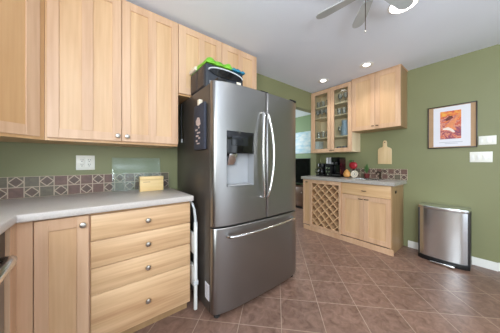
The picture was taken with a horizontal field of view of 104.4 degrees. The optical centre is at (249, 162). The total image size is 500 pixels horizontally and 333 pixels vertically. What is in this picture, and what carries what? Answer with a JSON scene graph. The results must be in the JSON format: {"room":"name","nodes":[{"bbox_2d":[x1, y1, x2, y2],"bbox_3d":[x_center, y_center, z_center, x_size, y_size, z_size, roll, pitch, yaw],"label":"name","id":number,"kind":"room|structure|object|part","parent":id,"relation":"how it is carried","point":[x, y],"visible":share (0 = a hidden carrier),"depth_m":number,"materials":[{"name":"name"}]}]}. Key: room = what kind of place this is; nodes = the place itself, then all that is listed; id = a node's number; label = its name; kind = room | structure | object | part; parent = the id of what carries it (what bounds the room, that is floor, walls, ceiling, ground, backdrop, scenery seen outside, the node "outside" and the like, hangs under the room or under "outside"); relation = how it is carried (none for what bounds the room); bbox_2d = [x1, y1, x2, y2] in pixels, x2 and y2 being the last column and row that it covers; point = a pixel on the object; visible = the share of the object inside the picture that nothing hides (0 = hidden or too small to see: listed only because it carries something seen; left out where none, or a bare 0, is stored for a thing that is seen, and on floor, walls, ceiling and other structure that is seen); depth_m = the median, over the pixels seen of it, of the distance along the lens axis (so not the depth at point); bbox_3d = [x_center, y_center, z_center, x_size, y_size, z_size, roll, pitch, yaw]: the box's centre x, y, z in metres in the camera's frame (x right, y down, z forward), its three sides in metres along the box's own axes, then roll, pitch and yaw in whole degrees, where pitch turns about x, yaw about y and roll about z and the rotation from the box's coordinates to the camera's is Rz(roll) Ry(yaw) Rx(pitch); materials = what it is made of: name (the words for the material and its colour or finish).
{"room":"kitchen","nodes":[
{"label":"kitchen","id":0,"kind":"room"},
{"bbox_2d":[0,73,319,199],"bbox_3d":[-0.388,-0.048,2.454,4.592,2.440,0.120,0,0,-38],"label":"wall","id":1,"kind":"structure","parent":0,"point":[17,159],"depth_m":1.69,"materials":[{"name":"green paint"}]},
{"bbox_2d":[0,0,52,143],"bbox_3d":[-1.571,-0.693,1.007,0.697,1.105,0.692,0,0,-38],"label":"upper cabinet","id":2,"kind":"object","parent":1,"relation":"attached to","point":[22,22],"visible":0.95,"depth_m":1.12,"materials":[{"name":"brown wood"}]},
{"bbox_2d":[0,172,168,199],"bbox_3d":[-1.447,0.181,1.540,1.530,0.153,0.010,0,0,-38],"label":"tile backsplash","id":3,"kind":"structure","parent":1,"relation":"attached to","point":[28,186],"depth_m":1.54,"materials":[{"name":"beige tile"}]},
{"bbox_2d":[76,155,94,169],"bbox_3d":[-1.362,0.005,1.607,0.119,0.120,0.008,0,0,-38],"label":"wall outlet","id":4,"kind":"object","parent":1,"relation":"attached to","point":[83,162],"visible":1,"depth_m":1.61,"materials":[{"name":"white plastic"}]},
{"bbox_2d":[79,158,84,167],"bbox_3d":[-1.379,0.005,1.591,0.034,0.084,0.004,0,0,-38],"label":"receptacle","id":5,"kind":"object","parent":4,"relation":"attached to","point":[81,160],"depth_m":1.59,"materials":[{"name":"white plastic"}]},
{"bbox_2d":[87,158,91,167],"bbox_3d":[-1.343,0.005,1.620,0.034,0.084,0.004,0,0,-38],"label":"receptacle","id":6,"kind":"object","parent":4,"relation":"attached to","point":[89,160],"depth_m":1.62,"materials":[{"name":"white plastic"}]},
{"bbox_2d":[45,0,177,148],"bbox_3d":[-1.064,-0.693,1.598,0.826,1.105,0.388,0,0,-38],"label":"upper cabinet","id":7,"kind":"object","parent":1,"relation":"attached to","point":[111,66],"visible":1,"depth_m":1.43,"materials":[{"name":"brown wood"}]},
{"bbox_3d":[-1.130,-0.696,1.349,0.392,1.075,0.020,0,0,-38],"label":"door","id":8,"kind":"part","parent":7,"relation":"part of","materials":[{"name":"brown wood"}]},
{"bbox_3d":[-0.808,-0.696,1.601,0.417,1.075,0.020,0,0,-38],"label":"door","id":9,"kind":"part","parent":7,"relation":"part of","materials":[{"name":"brown wood"}]},
{"bbox_2d":[178,24,256,104],"bbox_3d":[-0.380,-0.924,2.135,0.910,0.641,0.388,0,0,-38],"label":"upper cabinet","id":10,"kind":"object","parent":1,"relation":"attached to","point":[194,47],"visible":0.31,"depth_m":1.86,"materials":[{"name":"brown wood"}]},
{"bbox_3d":[-0.468,-0.925,1.868,0.436,0.615,0.020,0,0,-38],"label":"door","id":11,"kind":"part","parent":10,"relation":"part of","materials":[{"name":"brown wood"}]},
{"bbox_3d":[-0.110,-0.925,2.149,0.463,0.615,0.020,0,0,-38],"label":"door","id":12,"kind":"part","parent":10,"relation":"part of","materials":[{"name":"brown wood"}]},
{"bbox_2d":[296,106,310,112],"bbox_3d":[0.597,-0.952,3.227,1.565,0.012,0.118,0,0,-38],"label":"trim","id":13,"kind":"structure","parent":1,"relation":"attached to","point":[297,107],"depth_m":3.49,"materials":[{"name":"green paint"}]},
{"bbox_2d":[296,114,310,184],"bbox_3d":[1.007,-0.048,6.022,0.120,2.440,3.770,0,0,-38],"label":"wall","id":14,"kind":"structure","parent":0,"point":[303,123],"depth_m":5.33,"materials":[{"name":"green paint"}]},
{"bbox_2d":[296,131,310,153],"bbox_3d":[1.360,-0.533,5.452,0.022,0.590,1.003,0,0,-38],"label":"seascape painting","id":15,"kind":"object","parent":14,"relation":"attached to","point":[303,139],"visible":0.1,"depth_m":5.30,"materials":[{"name":"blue paint"}]},
{"bbox_2d":[126,0,499,117],"bbox_3d":[0.333,-1.318,2.422,5.685,0.100,8.800,0,0,-38],"label":"ceiling","id":16,"kind":"structure","parent":0,"point":[295,48],"depth_m":1.87,"materials":[{"name":"paint"}]},
{"bbox_2d":[318,79,328,82],"bbox_3d":[1.140,-1.263,3.021,0.160,0.008,0.160,0,0,-38],"label":"recessed light","id":17,"kind":"object","parent":16,"relation":"in","point":[320,80],"visible":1,"depth_m":3.01,"materials":[{"name":"white paint"}]},
{"bbox_2d":[316,0,413,32],"bbox_3d":[0.784,-1.041,1.225,0.723,0.454,0.747,0,0,-38],"label":"ceiling fan","id":18,"kind":"object","parent":16,"relation":"hanging from","point":[361,16],"visible":1,"depth_m":1.37,"materials":[{"name":"white paint"}]},
{"bbox_3d":[0.605,-1.100,1.389,0.270,0.020,0.088,0,0,44],"label":"blade","id":19,"kind":"part","parent":18,"relation":"part of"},
{"bbox_3d":[0.839,-1.100,1.457,0.088,0.020,0.270,0,0,14],"label":"blade","id":20,"kind":"part","parent":18,"relation":"part of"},
{"bbox_3d":[0.726,-0.959,1.221,0.004,0.262,0.005,0,0,-38],"label":"pull chain","id":21,"kind":"part","parent":18,"relation":"part of","materials":[{"name":"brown metal"}]},
{"bbox_3d":[1.006,-1.100,1.317,0.270,0.020,0.088,0,0,-24],"label":"blade","id":22,"kind":"part","parent":18,"relation":"part of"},
{"bbox_2d":[360,62,373,67],"bbox_3d":[1.519,-1.263,2.526,0.160,0.008,0.160,0,0,-38],"label":"recessed light","id":23,"kind":"object","parent":16,"relation":"in","point":[366,64],"visible":1,"depth_m":2.52,"materials":[{"name":"white paint"}]},
{"bbox_2d":[388,0,418,13],"bbox_3d":[1.228,-1.263,1.554,0.204,0.008,0.204,0,0,-38],"label":"recessed light","id":24,"kind":"object","parent":16,"relation":"in","point":[392,10],"visible":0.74,"depth_m":1.61,"materials":[{"name":"white paint"}]},
{"bbox_2d":[133,208,499,332],"bbox_3d":[0.333,1.222,2.422,5.685,0.100,8.800,0,0,-38],"label":"floor","id":25,"kind":"structure","parent":0,"point":[336,285],"depth_m":1.67,"materials":[{"name":"tile"}]},
{"bbox_2d":[0,232,17,332],"bbox_3d":[-1.127,0.739,0.476,0.695,0.866,0.602,0,0,-38],"label":"dishwasher","id":26,"kind":"object","parent":25,"relation":"on","point":[7,263],"visible":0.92,"depth_m":0.83,"materials":[{"name":"metal"}]},
{"bbox_3d":[-0.929,0.752,0.633,0.020,0.640,0.593,0,0,-38],"label":"door panel","id":27,"kind":"part","parent":26,"relation":"part of","materials":[{"name":"silver metal"}]},
{"bbox_3d":[-0.928,0.368,0.633,0.022,0.117,0.593,0,0,-38],"label":"control panel","id":28,"kind":"part","parent":26,"relation":"part of","materials":[{"name":"black plastic"}]},
{"bbox_3d":[-0.886,0.398,0.659,0.089,0.056,0.398,0,0,-38],"label":"handle","id":29,"kind":"part","parent":26,"relation":"part of","materials":[{"name":"metal"}]},
{"bbox_2d":[4,214,89,332],"bbox_3d":[-1.470,0.738,1.065,0.926,0.868,0.721,0,0,-38],"label":"base cabinet","id":30,"kind":"object","parent":25,"relation":"on","point":[47,290],"visible":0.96,"depth_m":1.04,"materials":[{"name":"brown wood"}]},
{"bbox_3d":[-1.035,0.696,1.075,0.218,0.772,0.020,0,0,-38],"label":"door","id":31,"kind":"part","parent":30,"relation":"part of","materials":[{"name":"brown wood"}]},
{"bbox_3d":[-0.954,0.360,1.108,0.033,0.032,0.028,0,0,-38],"label":"knob","id":32,"kind":"part","parent":30,"relation":"part of","materials":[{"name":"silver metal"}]},
{"bbox_2d":[0,187,193,234],"bbox_3d":[-1.022,0.279,0.995,1.546,0.042,1.388,0,0,-38],"label":"countertop","id":33,"kind":"structure","parent":30,"relation":"on","point":[19,210],"depth_m":1.24,"materials":[{"name":"grey laminate"}]},
{"bbox_2d":[139,176,163,191],"bbox_3d":[-0.893,0.192,1.758,0.192,0.130,0.062,0,0,-38],"label":"wooden box","id":34,"kind":"object","parent":33,"relation":"on","point":[146,183],"visible":0.98,"depth_m":1.73,"materials":[{"name":"brown wood"}]},
{"bbox_3d":[-0.893,0.143,1.759,0.192,0.032,0.062,0,0,-38],"label":"lid","id":35,"kind":"part","parent":34,"relation":"part of","materials":[{"name":"brown wood"}]},
{"bbox_2d":[90,201,189,332],"bbox_3d":[-0.887,0.738,1.562,0.601,0.868,0.660,0,0,-38],"label":"base cabinet","id":36,"kind":"object","parent":25,"relation":"on","point":[140,257],"visible":1,"depth_m":1.29,"materials":[{"name":"brown wood"}]},
{"bbox_3d":[-0.707,0.939,1.333,0.597,0.288,0.020,0,0,-38],"label":"drawer","id":37,"kind":"part","parent":36,"relation":"part of","materials":[{"name":"brown wood"}]},
{"bbox_3d":[-0.707,0.712,1.333,0.597,0.158,0.020,0,0,-38],"label":"drawer","id":38,"kind":"part","parent":36,"relation":"part of","materials":[{"name":"brown wood"}]},
{"bbox_3d":[-0.707,0.551,1.333,0.597,0.158,0.020,0,0,-38],"label":"drawer","id":39,"kind":"part","parent":36,"relation":"part of","materials":[{"name":"brown wood"}]},
{"bbox_3d":[-0.707,0.392,1.333,0.597,0.153,0.020,0,0,-38],"label":"drawer","id":40,"kind":"part","parent":36,"relation":"part of","materials":[{"name":"brown wood"}]},
{"bbox_2d":[189,201,197,309],"bbox_3d":[-0.538,0.740,1.668,0.046,0.856,0.362,0,0,-38],"label":"step ladder","id":41,"kind":"object","parent":25,"relation":"on","point":[193,235],"visible":0.44,"depth_m":1.53,"materials":[{"name":"white metal"}]},
{"bbox_3d":[-0.540,0.413,1.665,0.038,0.200,0.358,0,0,-38],"label":"grab rail","id":42,"kind":"part","parent":41,"relation":"part of","materials":[{"name":"white metal"}]},
{"bbox_3d":[-0.432,0.820,1.538,0.026,0.696,0.022,0,0,-38],"label":"rail","id":43,"kind":"part","parent":41,"relation":"part of","materials":[{"name":"white metal"}]},
{"bbox_2d":[178,77,295,317],"bbox_3d":[-0.110,0.274,1.980,0.952,1.796,0.920,0,0,-38],"label":"refrigerator","id":44,"kind":"object","parent":25,"relation":"on","point":[242,185],"visible":0.98,"depth_m":1.60,"materials":[{"name":"metal"}]},
{"bbox_2d":[181,104,182,142],"bbox_3d":[-0.675,-0.386,1.916,0.016,0.385,0.023,0,0,-38],"label":"strap","id":45,"kind":"object","parent":44,"relation":"hanging from","point":[181,104],"visible":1,"depth_m":1.91,"materials":[{"name":"black fabric"}]},
{"bbox_2d":[178,84,210,312],"bbox_3d":[-0.162,0.272,2.047,0.950,1.730,0.750,0,0,-38],"label":"refrigerator side","id":46,"kind":"object","parent":44,"relation":"attached to","point":[194,166],"depth_m":1.60,"materials":[{"name":"paint"}]},
{"bbox_2d":[194,99,206,149],"bbox_3d":[-0.400,-0.299,1.555,0.030,0.402,0.204,0,0,-38],"label":"pot holder","id":47,"kind":"object","parent":44,"relation":"attached to","point":[200,111],"visible":1,"depth_m":1.52,"materials":[{"name":"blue fabric"}]},
{"bbox_2d":[195,118,199,143],"bbox_3d":[-0.417,-0.251,1.554,0.001,0.215,0.100,0,0,-38],"label":"print","id":48,"kind":"object","parent":47,"relation":"attached to","point":[197,120],"depth_m":1.56},
{"bbox_2d":[191,63,242,95],"bbox_3d":[-0.298,-0.694,1.761,0.381,0.198,0.331,0,0,-38],"label":"cooler bag","id":49,"kind":"object","parent":44,"relation":"on","point":[201,78],"visible":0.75,"depth_m":1.61,"materials":[{"name":"grey fabric"}]},
{"bbox_2d":[189,66,196,74],"bbox_3d":[-0.502,-0.811,1.729,0.035,0.033,0.140,0,0,-38],"label":"paper bag","id":50,"kind":"object","parent":49,"relation":"on","point":[194,69],"visible":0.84,"depth_m":1.70,"materials":[{"name":"beige paper"}]},
{"bbox_3d":[-0.449,-0.691,1.653,0.010,0.164,0.275,0,0,-38],"label":"panel","id":51,"kind":"part","parent":49,"relation":"part of","materials":[{"name":"brown fabric"}]},
{"bbox_2d":[191,57,244,75],"bbox_3d":[-0.292,-0.827,1.767,0.373,0.065,0.338,0,0,-38],"label":"shopping bag","id":52,"kind":"object","parent":49,"relation":"on","point":[209,60],"visible":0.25,"depth_m":1.63,"materials":[{"name":"green plastic"}]},
{"bbox_3d":[-0.076,-0.061,1.568,0.492,1.086,0.089,0,0,-38],"label":"door","id":53,"kind":"part","parent":44,"relation":"part of","materials":[{"name":"silver metal"}]},
{"bbox_3d":[-0.091,-0.152,1.549,0.248,0.169,0.084,0,0,-38],"label":"control panel","id":54,"kind":"part","parent":44,"relation":"part of","materials":[{"name":"black plastic"}]},
{"bbox_3d":[0.104,0.810,1.709,0.950,0.633,0.089,0,0,-38],"label":"freezer drawer","id":55,"kind":"part","parent":44,"relation":"part of","materials":[{"name":"silver metal"}]},
{"bbox_3d":[0.143,0.549,1.645,0.754,0.037,0.082,0,0,-38],"label":"handle","id":56,"kind":"part","parent":44,"relation":"part of","materials":[{"name":"metal"}]},
{"bbox_3d":[0.115,-0.060,1.622,0.036,0.740,0.073,0,0,-7],"label":"handle","id":57,"kind":"part","parent":44,"relation":"part of","materials":[{"name":"metal"}]},
{"bbox_3d":[0.174,-0.060,1.665,0.087,0.740,0.041,0,0,5],"label":"handle","id":58,"kind":"part","parent":44,"relation":"part of","materials":[{"name":"metal"}]},
{"bbox_3d":[0.300,-0.061,1.863,0.452,1.086,0.089,0,0,-38],"label":"door","id":59,"kind":"part","parent":44,"relation":"part of","materials":[{"name":"silver metal"}]},
{"bbox_2d":[296,184,302,208],"bbox_3d":[1.149,0.894,5.319,0.464,0.555,1.450,0,0,-38],"label":"tv stand","id":60,"kind":"object","parent":25,"relation":"on","point":[299,188],"visible":0.24,"depth_m":4.89,"materials":[{"name":"brown wood"}]},
{"bbox_2d":[296,158,310,184],"bbox_3d":[1.142,0.259,5.396,0.200,0.714,1.220,0,0,-38],"label":"television","id":61,"kind":"object","parent":60,"relation":"on","point":[303,165],"visible":0.23,"depth_m":5.08,"materials":[{"name":"black plastic"}]},
{"bbox_2d":[303,179,310,229],"bbox_3d":[1.180,0.736,3.567,0.503,0.872,0.161,0,0,-38],"label":"base cabinet","id":62,"kind":"object","parent":25,"relation":"on","point":[306,182],"visible":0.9,"depth_m":3.44,"materials":[{"name":"brown wood"}]},
{"bbox_2d":[310,180,341,239],"bbox_3d":[1.397,0.736,3.294,0.500,0.872,0.533,0,0,-38],"label":"wine rack cabinet","id":63,"kind":"object","parent":25,"relation":"on","point":[325,196],"visible":0.72,"depth_m":3.17,"materials":[{"name":"brown wood"}]},
{"bbox_2d":[341,182,402,255],"bbox_3d":[1.766,0.736,2.821,0.503,0.872,0.664,0,0,-38],"label":"base cabinet","id":64,"kind":"object","parent":25,"relation":"on","point":[370,213],"visible":0.99,"depth_m":2.63,"materials":[{"name":"brown wood"}]},
{"bbox_3d":[1.489,0.784,2.824,0.020,0.615,0.312,0,0,-38],"label":"door","id":65,"kind":"part","parent":64,"relation":"part of","materials":[{"name":"brown wood"}]},
{"bbox_2d":[301,175,406,185],"bbox_3d":[1.549,0.276,3.090,0.516,0.044,1.392,0,0,-38],"label":"countertop","id":66,"kind":"structure","parent":64,"relation":"on","point":[387,182],"depth_m":2.77,"materials":[{"name":"laminate"}]},
{"bbox_2d":[315,163,325,175],"bbox_3d":[1.302,0.138,3.522,0.203,0.230,0.163,0,0,-38],"label":"coffee maker","id":67,"kind":"object","parent":66,"relation":"on","point":[321,171],"visible":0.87,"depth_m":3.46,"materials":[{"name":"black plastic"}]},
{"bbox_2d":[318,163,325,166],"bbox_3d":[1.316,0.055,3.518,0.186,0.065,0.130,0,0,-38],"label":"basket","id":68,"kind":"object","parent":67,"relation":"on","point":[319,164],"depth_m":3.45,"materials":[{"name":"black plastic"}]},
{"bbox_2d":[325,157,333,176],"bbox_3d":[1.403,0.085,3.397,0.158,0.336,0.124,0,0,-38],"label":"coffee grinder","id":69,"kind":"object","parent":66,"relation":"on","point":[329,167],"visible":0.88,"depth_m":3.35,"materials":[{"name":"black plastic"}]},
{"bbox_2d":[331,157,345,176],"bbox_3d":[1.507,0.085,3.303,0.210,0.335,0.150,0,0,-38],"label":"espresso machine","id":70,"kind":"object","parent":66,"relation":"on","point":[339,162],"visible":0.91,"depth_m":3.26,"materials":[{"name":"plastic"}]},
{"bbox_3d":[1.553,0.078,3.245,0.190,0.250,0.002,0,0,-38],"label":"panel","id":71,"kind":"part","parent":70,"relation":"part of","materials":[{"name":"plastic"}]},
{"bbox_2d":[343,168,350,176],"bbox_3d":[1.601,0.176,3.208,0.099,0.153,0.124,0,0,-38],"label":"pear ornament","id":72,"kind":"object","parent":66,"relation":"on","point":[346,173],"visible":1,"depth_m":3.18,"materials":[{"name":"orange ceramic"}]},
{"bbox_2d":[349,160,356,170],"bbox_3d":[1.697,0.108,3.190,0.069,0.290,0.135,0,0,-38],"label":"apple ornament","id":73,"kind":"object","parent":66,"relation":"on","point":[352,165],"visible":0.96,"depth_m":3.17,"materials":[{"name":"red ceramic"}]},
{"bbox_2d":[351,170,357,177],"bbox_3d":[1.665,0.190,3.093,0.031,0.114,0.116,0,0,-38],"label":"patterned plate","id":74,"kind":"object","parent":66,"relation":"on","point":[354,173],"visible":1,"depth_m":3.09,"materials":[{"name":"white ceramic"}]},
{"bbox_2d":[363,164,369,177],"bbox_3d":[1.816,0.138,3.015,0.088,0.230,0.088,0,0,-4],"label":"potted plant","id":75,"kind":"object","parent":66,"relation":"on","point":[366,175],"visible":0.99,"depth_m":3.00,"materials":[{"name":"green plant"}]},
{"bbox_2d":[349,178,384,180],"bbox_3d":[1.725,0.273,2.880,0.260,0.052,0.390,0,0,-38],"label":"bar sink","id":76,"kind":"object","parent":66,"relation":"in","point":[349,178],"visible":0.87,"depth_m":2.92,"materials":[{"name":"metal"}]},
{"bbox_2d":[375,170,385,178],"bbox_3d":[1.905,0.182,2.862,0.161,0.142,0.070,0,0,-8],"label":"bar faucet","id":77,"kind":"object","parent":66,"relation":"on","point":[380,173],"visible":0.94,"depth_m":2.87,"materials":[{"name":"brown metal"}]},
{"bbox_3d":[1.588,0.390,2.698,0.020,0.164,0.632,0,0,-38],"label":"drawer","id":78,"kind":"part","parent":64,"relation":"part of","materials":[{"name":"brown wood"}]},
{"bbox_3d":[1.685,0.784,2.574,0.020,0.615,0.316,0,0,-38],"label":"door","id":79,"kind":"part","parent":64,"relation":"part of","materials":[{"name":"brown wood"}]},
{"bbox_3d":[1.962,0.736,2.594,0.476,0.872,0.030,0,0,-38],"label":"panel","id":80,"kind":"part","parent":64,"relation":"part of","materials":[{"name":"brown wood"}]},
{"bbox_2d":[418,202,471,270],"bbox_3d":[2.276,0.847,2.288,0.315,0.650,0.431,0,0,-38],"label":"trash can","id":81,"kind":"object","parent":25,"relation":"on","point":[444,231],"visible":1,"depth_m":2.20,"materials":[{"name":"silver metal"}]},
{"bbox_3d":[2.185,0.840,2.479,0.216,0.560,0.014,0,0,-38],"label":"trim","id":82,"kind":"part","parent":81,"relation":"part of","materials":[{"name":"rubber"}]},
{"bbox_3d":[2.297,0.540,2.304,0.261,0.036,0.425,0,0,-38],"label":"lid","id":83,"kind":"part","parent":81,"relation":"part of","materials":[{"name":"silver metal"}]},
{"bbox_3d":[2.440,0.840,2.155,0.216,0.560,0.014,0,0,-38],"label":"trim","id":84,"kind":"part","parent":81,"relation":"part of","materials":[{"name":"metal"}]},
{"bbox_2d":[320,44,499,262],"bbox_3d":[2.870,-0.048,1.942,0.140,2.440,4.710,0,0,-38],"label":"wall","id":85,"kind":"structure","parent":0,"point":[446,176],"depth_m":2.37,"materials":[{"name":"green paint"}]},
{"bbox_2d":[311,81,359,153],"bbox_3d":[1.453,-0.709,3.359,0.334,1.089,0.722,0,0,-38],"label":"upper cabinet","id":86,"kind":"object","parent":85,"relation":"attached to","point":[329,122],"visible":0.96,"depth_m":3.35,"materials":[{"name":"brown wood"}]},
{"bbox_2d":[315,141,322,148],"bbox_3d":[1.254,-0.277,3.552,0.140,0.189,0.110,0,0,-38],"label":"box","id":87,"kind":"object","parent":86,"relation":"in","point":[318,145],"visible":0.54,"depth_m":3.50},
{"bbox_3d":[1.249,-0.710,3.405,0.020,1.083,0.357,0,0,-38],"label":"door","id":88,"kind":"part","parent":86,"relation":"part of","materials":[{"name":"brown wood"}]},
{"bbox_2d":[315,135,347,140],"bbox_3d":[1.471,-0.419,3.373,0.270,0.018,0.684,0,0,-38],"label":"shelf","id":89,"kind":"object","parent":86,"relation":"attached to","point":[329,137],"depth_m":3.35,"materials":[{"name":"brown wood"}]},
{"bbox_2d":[315,113,347,121],"bbox_3d":[1.471,-0.773,3.373,0.270,0.018,0.684,0,0,-38],"label":"shelf","id":90,"kind":"object","parent":86,"relation":"attached to","point":[344,116],"depth_m":3.32,"materials":[{"name":"brown wood"}]},
{"bbox_2d":[315,100,347,111],"bbox_3d":[1.471,-0.966,3.373,0.270,0.018,0.684,0,0,-38],"label":"shelf","id":91,"kind":"object","parent":86,"relation":"attached to","point":[344,104],"depth_m":3.30,"materials":[{"name":"brown wood"}]},
{"bbox_3d":[1.466,-0.710,3.128,0.020,1.083,0.339,0,0,-38],"label":"door","id":92,"kind":"part","parent":86,"relation":"part of","materials":[{"name":"brown wood"}]},
{"bbox_2d":[341,120,347,135],"bbox_3d":[1.546,-0.554,3.165,0.116,0.250,0.114,0,0,-38],"label":"glass pitcher","id":93,"kind":"object","parent":86,"relation":"on","point":[347,120],"visible":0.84,"depth_m":3.15,"materials":[{"name":"glass"}]},
{"bbox_2d":[351,168,407,179],"bbox_3d":[1.950,0.176,2.993,0.010,0.153,0.765,0,0,-38],"label":"tile backsplash","id":94,"kind":"structure","parent":85,"relation":"attached to","point":[396,174],"depth_m":2.88,"materials":[{"name":"beige tile"}]},
{"bbox_2d":[352,64,407,133],"bbox_3d":[1.869,-0.867,2.829,0.333,0.797,0.620,0,0,-38],"label":"wall cabinet","id":95,"kind":"object","parent":85,"relation":"attached to","point":[379,98],"visible":1,"depth_m":2.69,"materials":[{"name":"brown wood"}]},
{"bbox_3d":[1.671,-0.861,2.867,0.020,0.781,0.313,0,0,-38],"label":"door","id":96,"kind":"part","parent":95,"relation":"part of","materials":[{"name":"brown wood"}]},
{"bbox_3d":[1.876,-1.259,2.835,0.314,0.012,0.620,0,0,-38],"label":"molding","id":97,"kind":"part","parent":95,"relation":"part of","materials":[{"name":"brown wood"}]},
{"bbox_3d":[1.861,-0.861,2.626,0.020,0.781,0.293,0,0,-38],"label":"door","id":98,"kind":"part","parent":95,"relation":"part of","materials":[{"name":"brown wood"}]},
{"bbox_2d":[378,141,391,163],"bbox_3d":[2.014,-0.146,2.901,0.019,0.352,0.176,0,0,-38],"label":"cutting board","id":99,"kind":"object","parent":85,"relation":"hanging from","point":[384,153],"visible":1,"depth_m":2.88,"materials":[{"name":"brown wood"}]},
{"bbox_2d":[428,101,477,148],"bbox_3d":[2.441,-0.432,2.356,0.022,0.523,0.419,0,0,-38],"label":"framed picture","id":100,"kind":"object","parent":85,"relation":"attached to","point":[455,125],"visible":1,"depth_m":2.34,"materials":[{"name":"paper"}]},
{"bbox_2d":[440,109,460,138],"bbox_3d":[2.435,-0.453,2.358,0.001,0.340,0.178,0,0,-38],"label":"print","id":101,"kind":"object","parent":100,"relation":"attached to","point":[450,119],"depth_m":2.36},
{"bbox_2d":[408,240,498,271],"bbox_3d":[2.426,1.128,2.383,0.014,0.088,0.771,0,0,-38],"label":"baseboard","id":102,"kind":"structure","parent":85,"relation":"attached to","point":[476,261],"depth_m":2.17,"materials":[{"name":"white paint"}]},
{"bbox_2d":[470,151,492,161],"bbox_3d":[2.590,-0.057,2.176,0.010,0.118,0.166,0,0,-38],"label":"switch plate","id":103,"kind":"object","parent":85,"relation":"attached to","point":[474,156],"visible":1,"depth_m":2.17,"materials":[{"name":"white plastic"}]},
{"bbox_2d":[479,135,496,144],"bbox_3d":[2.618,-0.241,2.140,0.010,0.097,0.126,0,0,-38],"label":"switch plate","id":104,"kind":"object","parent":85,"relation":"attached to","point":[483,140],"visible":1,"depth_m":2.14,"materials":[{"name":"white plastic"}]}
]}

